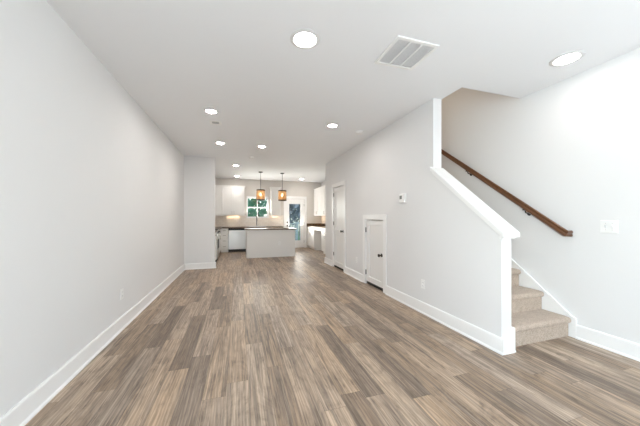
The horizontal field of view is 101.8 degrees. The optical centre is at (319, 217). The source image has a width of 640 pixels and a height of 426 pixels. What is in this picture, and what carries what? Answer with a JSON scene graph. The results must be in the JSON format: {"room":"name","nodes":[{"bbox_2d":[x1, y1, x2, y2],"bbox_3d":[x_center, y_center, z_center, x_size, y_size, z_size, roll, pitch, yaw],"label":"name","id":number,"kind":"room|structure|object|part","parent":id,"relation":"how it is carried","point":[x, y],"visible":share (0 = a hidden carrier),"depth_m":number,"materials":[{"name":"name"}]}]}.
{"room":"empty living room","nodes":[
{"label":"empty living room","id":0,"kind":"room"},
{"bbox_2d":[0,0,183,417],"bbox_3d":[-2.401,-0.118,3.325,0.120,2.700,13.220,0,0,-17],"label":"wall","id":1,"kind":"structure","parent":0,"point":[92,188],"depth_m":1.94,"materials":[{"name":"paint"}]},
{"bbox_2d":[0,264,184,425],"bbox_3d":[-1.801,1.161,1.655,0.030,0.142,9.433,0,0,-17],"label":"baseboard","id":2,"kind":"structure","parent":1,"relation":"attached to","point":[30,405],"depth_m":2.00,"materials":[{"name":"wood"}]},
{"bbox_2d":[120,288,123,299],"bbox_3d":[-2.196,0.847,2.886,0.010,0.116,0.072,0,0,-17],"label":"wall outlet","id":3,"kind":"object","parent":1,"relation":"attached to","point":[122,289],"visible":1,"depth_m":2.88,"materials":[{"name":"white plastic"}]},
{"bbox_2d":[184,156,214,263],"bbox_3d":[-2.916,-0.118,6.310,0.680,2.700,0.120,0,0,-17],"label":"wall","id":4,"kind":"structure","parent":0,"point":[199,172],"depth_m":6.25,"materials":[{"name":"paint"}]},
{"bbox_2d":[185,262,215,269],"bbox_3d":[-2.865,1.161,6.248,0.680,0.142,0.030,0,0,-17],"label":"baseboard","id":5,"kind":"structure","parent":4,"relation":"attached to","point":[190,266],"depth_m":6.24,"materials":[{"name":"wood"}]},
{"bbox_2d":[215,178,320,250],"bbox_3d":[-2.131,-0.118,10.272,4.782,2.700,0.120,0,0,-17],"label":"wall","id":6,"kind":"structure","parent":0,"point":[301,189],"depth_m":10.42,"materials":[{"name":"paint"}]},
{"bbox_2d":[215,185,244,215],"bbox_3d":[-3.519,-0.625,9.577,1.473,1.108,0.374,0,0,-17],"label":"upper cabinet","id":7,"kind":"object","parent":6,"relation":"attached to","point":[229,199],"visible":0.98,"depth_m":9.49,"materials":[{"name":"paint"}]},
{"bbox_3d":[-3.381,-0.607,9.473,0.397,1.013,0.020,0,0,-17],"label":"door","id":8,"kind":"part","parent":7,"relation":"part of","materials":[{"name":"paint"}]},
{"bbox_3d":[-3.524,-1.149,9.591,1.473,0.062,0.346,0,0,-17],"label":"crown moulding","id":9,"kind":"part","parent":7,"relation":"part of","materials":[{"name":"paint"}]},
{"bbox_3d":[-2.999,-0.607,9.592,0.397,1.013,0.020,0,0,-17],"label":"door","id":10,"kind":"part","parent":7,"relation":"part of","materials":[{"name":"paint"}]},
{"bbox_2d":[215,215,283,226],"bbox_3d":[-2.869,0.121,9.973,2.955,0.431,0.010,0,0,-17],"label":"backsplash","id":11,"kind":"structure","parent":6,"relation":"attached to","point":[220,221],"depth_m":9.97,"materials":[{"name":"tile"}]},
{"bbox_2d":[246,196,268,217],"bbox_3d":[-2.428,-0.408,10.137,0.855,0.840,0.100,0,0,-17],"label":"window","id":12,"kind":"structure","parent":6,"relation":"in","point":[267,198],"depth_m":10.15,"materials":[{"name":"wood"}]},
{"bbox_2d":[270,187,281,215],"bbox_3d":[-1.736,-0.625,10.135,0.425,1.108,0.374,0,0,-17],"label":"upper cabinet","id":13,"kind":"object","parent":6,"relation":"attached to","point":[275,205],"visible":0.95,"depth_m":9.99,"materials":[{"name":"paint"}]},
{"bbox_2d":[286,199,303,247],"bbox_3d":[-0.992,0.231,10.574,0.771,1.978,0.114,0,0,-17],"label":"door","id":14,"kind":"structure","parent":6,"relation":"in","point":[298,243],"depth_m":10.64,"materials":[{"name":"wood"}]},
{"bbox_2d":[284,196,306,247],"bbox_3d":[-1.002,0.184,10.553,0.945,2.095,0.018,0,0,-17],"label":"trim","id":15,"kind":"structure","parent":6,"relation":"attached to","point":[287,197],"depth_m":10.66,"materials":[{"name":"wood"}]},
{"bbox_2d":[25,248,639,425],"bbox_3d":[-0.177,1.307,4.020,4.782,0.150,13.220,0,0,-17],"label":"floor","id":16,"kind":"structure","parent":0,"point":[297,340],"depth_m":2.12,"materials":[{"name":"wood"}]},
{"bbox_2d":[215,229,220,261],"bbox_3d":[-3.186,0.780,7.311,0.711,0.903,0.778,0,0,-17],"label":"range","id":17,"kind":"object","parent":16,"relation":"on","point":[218,231],"visible":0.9,"depth_m":7.13,"materials":[{"name":"silver metal"}]},
{"bbox_3d":[-2.910,0.717,7.398,0.030,0.490,0.768,0,0,-17],"label":"oven door","id":18,"kind":"part","parent":17,"relation":"part of","materials":[{"name":"silver metal"}]},
{"bbox_2d":[219,229,220,252],"bbox_3d":[-3.535,0.804,8.356,0.674,0.855,1.410,0,0,-17],"label":"base cabinet","id":19,"kind":"object","parent":16,"relation":"on","point":[220,229],"visible":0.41,"depth_m":8.22,"materials":[{"name":"paint"}]},
{"bbox_2d":[215,226,282,229],"bbox_3d":[-2.616,0.357,8.975,2.838,0.036,2.043,0,0,-17],"label":"countertop","id":20,"kind":"structure","parent":19,"relation":"on","point":[219,228],"depth_m":9.44,"materials":[{"name":"brown stone"}]},
{"bbox_2d":[221,228,227,251],"bbox_3d":[-3.457,0.804,9.445,0.238,0.855,0.664,0,0,-17],"label":"base cabinet","id":21,"kind":"object","parent":16,"relation":"on","point":[224,231],"visible":0.88,"depth_m":9.16,"materials":[{"name":"paint"}]},
{"bbox_3d":[-3.371,1.020,9.172,0.229,0.202,0.020,0,0,-17],"label":"drawer","id":22,"kind":"part","parent":21,"relation":"part of","materials":[{"name":"paint"}]},
{"bbox_3d":[-3.371,0.820,9.172,0.229,0.192,0.020,0,0,-17],"label":"drawer","id":23,"kind":"part","parent":21,"relation":"part of","materials":[{"name":"paint"}]},
{"bbox_3d":[-3.371,0.627,9.172,0.229,0.187,0.020,0,0,-17],"label":"drawer","id":24,"kind":"part","parent":21,"relation":"part of","materials":[{"name":"paint"}]},
{"bbox_2d":[228,228,245,251],"bbox_3d":[-3.034,0.804,9.545,0.608,0.855,0.653,0,0,-17],"label":"dishwasher","id":25,"kind":"object","parent":16,"relation":"on","point":[236,236],"visible":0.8,"depth_m":9.29,"materials":[{"name":"silver metal"}]},
{"bbox_3d":[-2.957,0.413,9.298,0.604,0.067,0.030,0,0,-17],"label":"control panel","id":26,"kind":"part","parent":25,"relation":"part of","materials":[{"name":"black ceramic"}]},
{"bbox_2d":[246,230,294,257],"bbox_3d":[-1.625,0.806,8.468,1.508,0.852,0.766,0,0,-17],"label":"kitchen island","id":27,"kind":"object","parent":16,"relation":"on","point":[259,243],"visible":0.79,"depth_m":8.09,"materials":[{"name":"paint"}]},
{"bbox_2d":[244,227,296,229],"bbox_3d":[-1.620,0.361,8.478,1.603,0.034,0.850,0,0,-17],"label":"island countertop","id":28,"kind":"structure","parent":27,"relation":"on","point":[290,228],"depth_m":8.26,"materials":[{"name":"stone"}]},
{"bbox_2d":[307,227,320,249],"bbox_3d":[-0.102,0.804,10.304,0.646,0.855,1.006,0,0,-17],"label":"base cabinet","id":29,"kind":"object","parent":16,"relation":"on","point":[313,236],"visible":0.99,"depth_m":9.81,"materials":[{"name":"paint"}]},
{"bbox_3d":[-0.440,0.837,10.455,0.020,0.570,0.497,0,0,-17],"label":"door","id":30,"kind":"part","parent":29,"relation":"part of","materials":[{"name":"paint"}]},
{"bbox_3d":[-0.291,0.837,9.981,0.020,0.570,0.491,0,0,-17],"label":"door","id":31,"kind":"part","parent":29,"relation":"part of","materials":[{"name":"paint"}]},
{"bbox_2d":[321,229,324,253],"bbox_3d":[0.438,0.804,8.575,0.646,0.855,0.868,0,0,-17],"label":"base cabinet","id":32,"kind":"object","parent":16,"relation":"on","point":[322,230],"visible":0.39,"depth_m":8.75,"materials":[{"name":"paint"}]},
{"bbox_2d":[307,223,324,228],"bbox_3d":[0.163,0.306,9.474,0.635,0.138,2.748,0,0,-17],"label":"countertop","id":33,"kind":"structure","parent":32,"relation":"on","point":[313,225],"depth_m":10.66,"materials":[{"name":"stone"}]},
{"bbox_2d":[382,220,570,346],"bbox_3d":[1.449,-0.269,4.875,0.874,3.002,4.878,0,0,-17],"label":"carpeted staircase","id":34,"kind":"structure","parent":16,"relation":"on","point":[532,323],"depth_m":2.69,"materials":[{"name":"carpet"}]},
{"bbox_2d":[47,0,639,182],"bbox_3d":[-0.177,-1.618,4.020,4.782,0.300,13.220,0,0,-17],"label":"ceiling","id":35,"kind":"structure","parent":0,"point":[178,60],"depth_m":2.43,"materials":[{"name":"paint"}]},
{"bbox_2d":[204,108,217,113],"bbox_3d":[-1.499,-1.463,3.581,0.177,0.010,0.177,0,0,-17],"label":"recessed light","id":36,"kind":"object","parent":35,"relation":"in","point":[208,110],"visible":1,"depth_m":3.58,"materials":[{"name":"plastic"}]},
{"bbox_2d":[209,120,221,124],"bbox_3d":[-1.611,-1.464,4.012,0.170,0.008,0.170,0,0,-17],"label":"ceiling vent","id":37,"kind":"object","parent":35,"relation":"in","point":[212,122],"visible":1,"depth_m":4.00,"materials":[{"name":"white plastic"}]},
{"bbox_2d":[256,172,264,200],"bbox_3d":[-1.904,-1.012,8.342,0.272,0.911,0.272,0,0,-17],"label":"pendant light","id":38,"kind":"object","parent":35,"relation":"hanging from","point":[260,193],"visible":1,"depth_m":8.24,"materials":[{"name":"orange glass"}]},
{"bbox_3d":[-1.904,-0.728,8.342,0.260,0.310,0.260,0,0,-17],"label":"lamp shade","id":39,"kind":"part","parent":38,"relation":"part of","materials":[{"name":"orange glass"}]},
{"bbox_3d":[-1.904,-0.728,8.342,0.272,0.342,0.272,0,0,-17],"label":"shade frame","id":40,"kind":"part","parent":38,"relation":"part of","materials":[{"name":"orange glass"}]},
{"bbox_2d":[278,173,285,200],"bbox_3d":[-1.242,-1.012,8.570,0.272,0.911,0.272,0,0,-17],"label":"pendant light","id":41,"kind":"object","parent":35,"relation":"hanging from","point":[281,193],"visible":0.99,"depth_m":8.46,"materials":[{"name":"orange glass"}]},
{"bbox_3d":[-1.242,-0.728,8.570,0.260,0.310,0.260,0,0,-17],"label":"lamp shade","id":42,"kind":"part","parent":41,"relation":"part of","materials":[{"name":"orange glass"}]},
{"bbox_2d":[290,29,319,48],"bbox_3d":[-0.122,-1.463,2.141,0.246,0.010,0.246,0,0,-17],"label":"recessed light","id":43,"kind":"object","parent":35,"relation":"in","point":[306,38],"visible":1,"depth_m":2.12,"materials":[{"name":"plastic"}]},
{"bbox_2d":[327,123,337,127],"bbox_3d":[0.200,-1.463,4.136,0.177,0.010,0.177,0,0,-17],"label":"recessed light","id":44,"kind":"object","parent":35,"relation":"in","point":[332,125],"visible":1,"depth_m":4.13,"materials":[{"name":"plastic"}]},
{"bbox_2d":[374,35,439,70],"bbox_3d":[0.766,-1.463,2.336,0.412,0.010,0.386,0,0,-17],"label":"ceiling vent","id":45,"kind":"object","parent":35,"relation":"in","point":[405,53],"visible":1,"depth_m":2.31,"materials":[{"name":"white plastic"}]},
{"bbox_3d":[0.654,-1.463,2.301,0.107,0.007,0.323,0,0,-17],"label":"louvre panel","id":46,"kind":"part","parent":45,"relation":"part of","materials":[{"name":"metal"}]},
{"bbox_3d":[0.766,-1.463,2.336,0.107,0.007,0.323,0,0,-17],"label":"louvre panel","id":47,"kind":"part","parent":45,"relation":"part of","materials":[{"name":"metal"}]},
{"bbox_3d":[0.878,-1.463,2.371,0.107,0.007,0.323,0,0,-17],"label":"louvre panel","id":48,"kind":"part","parent":45,"relation":"part of","materials":[{"name":"metal"}]},
{"bbox_2d":[549,50,585,66],"bbox_3d":[2.278,-1.463,2.402,0.246,0.010,0.246,0,0,-17],"label":"recessed light","id":49,"kind":"object","parent":35,"relation":"in","point":[569,57],"visible":1,"depth_m":2.39,"materials":[{"name":"plastic"}]},
{"bbox_2d":[325,98,510,337],"bbox_3d":[0.957,-0.118,4.777,0.122,2.700,5.023,0,0,-17],"label":"wall","id":50,"kind":"structure","parent":0,"point":[434,237],"depth_m":3.40,"materials":[{"name":"paint"}]},
{"bbox_2d":[324,257,331,265],"bbox_3d":[0.214,1.161,6.901,0.030,0.142,0.585,0,0,-17],"label":"baseboard","id":51,"kind":"structure","parent":50,"relation":"attached to","point":[327,261],"depth_m":6.86,"materials":[{"name":"wood"}]},
{"bbox_2d":[333,186,342,270],"bbox_3d":[0.433,0.243,6.227,0.104,1.965,0.705,0,0,-17],"label":"door","id":52,"kind":"structure","parent":50,"relation":"in","point":[338,192],"depth_m":6.29,"materials":[{"name":"wood"}]},
{"bbox_2d":[332,180,345,271],"bbox_3d":[0.494,0.197,6.230,0.140,2.070,0.863,0,0,-17],"label":"trim","id":53,"kind":"structure","parent":50,"relation":"attached to","point":[342,183],"depth_m":5.88,"materials":[{"name":"wood"}]},
{"bbox_2d":[344,267,362,281],"bbox_3d":[0.688,1.161,5.382,0.030,0.142,0.873,0,0,-17],"label":"baseboard","id":54,"kind":"structure","parent":50,"relation":"attached to","point":[348,271],"depth_m":5.32,"materials":[{"name":"wood"}]},
{"bbox_2d":[365,220,382,290],"bbox_3d":[0.943,0.637,4.594,0.104,1.178,0.661,0,0,-17],"label":"door","id":55,"kind":"structure","parent":50,"relation":"in","point":[374,228],"depth_m":4.62,"materials":[{"name":"wood"}]},
{"bbox_2d":[363,214,386,292],"bbox_3d":[1.004,0.590,4.596,0.140,1.285,0.819,0,0,-17],"label":"trim","id":56,"kind":"structure","parent":50,"relation":"attached to","point":[383,217],"depth_m":4.25,"materials":[{"name":"wood"}]},
{"bbox_2d":[399,193,406,203],"bbox_3d":[1.194,-0.278,3.757,0.036,0.144,0.144,0,0,-17],"label":"thermostat","id":57,"kind":"object","parent":50,"relation":"attached to","point":[402,197],"visible":1,"depth_m":3.73,"materials":[{"name":"white plastic"}]},
{"bbox_2d":[421,279,424,288],"bbox_3d":[1.331,0.860,3.362,0.010,0.116,0.072,0,0,-17],"label":"wall outlet","id":58,"kind":"object","parent":50,"relation":"attached to","point":[422,281],"visible":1,"depth_m":3.35,"materials":[{"name":"white plastic"}]},
{"bbox_2d":[385,285,504,354],"bbox_3d":[1.353,1.161,3.258,0.030,0.142,1.948,0,0,-17],"label":"baseboard","id":59,"kind":"structure","parent":50,"relation":"attached to","point":[483,337],"depth_m":2.87,"materials":[{"name":"wood"}]},
{"bbox_2d":[430,167,519,238],"bbox_3d":[1.578,-0.215,2.768,0.196,0.814,0.933,0,0,-17],"label":"trim","id":60,"kind":"structure","parent":50,"relation":"attached to","point":[495,221],"depth_m":2.63,"materials":[{"name":"wood"}]},
{"bbox_2d":[502,326,515,354],"bbox_3d":[1.720,1.119,2.377,0.146,0.227,0.048,0,0,-17],"label":"baseboard","id":61,"kind":"structure","parent":50,"relation":"attached to","point":[508,340],"depth_m":2.37,"materials":[{"name":"wood"}]},
{"bbox_2d":[321,48,639,343],"bbox_3d":[2.048,-1.418,4.716,0.120,5.300,13.220,0,0,-17],"label":"wall","id":62,"kind":"structure","parent":0,"point":[568,149],"depth_m":2.72,"materials":[{"name":"paint"}]},
{"bbox_2d":[314,187,320,215],"bbox_3d":[0.020,-0.623,10.384,0.366,1.104,0.908,0,0,-17],"label":"upper cabinet","id":63,"kind":"object","parent":62,"relation":"attached to","point":[317,190],"visible":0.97,"depth_m":10.28,"materials":[{"name":"paint"}]},
{"bbox_3d":[-0.178,-0.604,10.558,0.020,1.008,0.448,0,0,-17],"label":"door","id":64,"kind":"part","parent":63,"relation":"part of","materials":[{"name":"paint"}]},
{"bbox_3d":[-0.044,-0.604,10.128,0.020,1.008,0.448,0,0,-17],"label":"door","id":65,"kind":"part","parent":63,"relation":"part of","materials":[{"name":"paint"}]},
{"bbox_2d":[320,185,324,215],"bbox_3d":[0.291,-0.623,9.515,0.366,1.104,0.908,0,0,-17],"label":"upper cabinet","id":66,"kind":"object","parent":62,"relation":"attached to","point":[322,190],"visible":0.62,"depth_m":9.69,"materials":[{"name":"paint"}]},
{"bbox_3d":[0.093,-0.604,9.690,0.020,1.008,0.448,0,0,-17],"label":"door","id":67,"kind":"part","parent":66,"relation":"part of","materials":[{"name":"paint"}]},
{"bbox_2d":[441,149,572,236],"bbox_3d":[2.044,-1.119,4.357,0.102,2.633,3.543,0,0,-17],"label":"handrail","id":68,"kind":"object","parent":62,"relation":"attached to","point":[559,229],"visible":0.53,"depth_m":3.15,"materials":[{"name":"brown wood"}]},
{"bbox_2d":[511,258,576,337],"bbox_3d":[1.983,-0.381,4.681,0.026,3.226,4.248,0,0,-17],"label":"trim","id":69,"kind":"structure","parent":62,"relation":"attached to","point":[549,303],"depth_m":2.90,"materials":[{"name":"wood"}]},
{"bbox_2d":[575,324,639,361],"bbox_3d":[3.264,1.161,0.576,0.030,0.142,4.352,0,0,-17],"label":"baseboard","id":70,"kind":"structure","parent":62,"relation":"attached to","point":[623,347],"depth_m":2.41,"materials":[{"name":"wood"}]},
{"bbox_2d":[600,220,618,232],"bbox_3d":[2.691,0.084,2.422,0.022,0.120,0.124,0,0,-17],"label":"light switch","id":71,"kind":"object","parent":62,"relation":"attached to","point":[606,226],"visible":1,"depth_m":2.42,"materials":[{"name":"white plastic"}]},
{"label":"outside","id":72,"kind":"structure","parent":0,"visible":0},
{"bbox_3d":[-4.732,1.857,21.838,32.000,0.050,23.490,0,0,-17],"label":"ground","id":73,"kind":"structure","parent":72,"visible":0},
{"bbox_2d":[248,198,265,216],"bbox_3d":[-6.850,-0.378,22.980,5.023,4.474,5.016,0,0,-17],"label":"tree","id":74,"kind":"object","parent":73,"relation":"on","point":[255,215],"visible":0.02,"depth_m":22.47,"materials":[{"name":"green plant"}]},
{"bbox_2d":[248,198,266,216],"bbox_3d":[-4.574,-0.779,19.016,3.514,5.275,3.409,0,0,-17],"label":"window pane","id":75,"kind":"object","parent":73,"relation":"on","point":[261,212],"visible":0.18,"depth_m":18.47,"materials":[{"name":"clear glass"}]},
{"bbox_2d":[266,199,299,227],"bbox_3d":[-2.063,-1.576,16.140,3.102,6.865,2.890,0,0,1],"label":"tree","id":76,"kind":"object","parent":73,"relation":"on","point":[292,212],"visible":0.07,"depth_m":15.63,"materials":[{"name":"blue plant"}]},
{"bbox_3d":[-1.628,1.546,11.574,5.000,0.568,2.025,0,0,-17],"label":"deck","id":77,"kind":"object","parent":73,"relation":"on","visible":0},
{"bbox_2d":[289,222,299,239],"bbox_3d":[-1.901,0.737,12.450,4.900,1.050,0.090,0,0,-17],"label":"deck railing","id":78,"kind":"object","parent":77,"relation":"on","point":[295,223],"visible":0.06,"depth_m":12.65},
{"bbox_3d":[-1.143,0.737,12.687,0.090,1.050,0.090,0,0,-17],"label":"post","id":79,"kind":"part","parent":78,"relation":"part of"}
]}

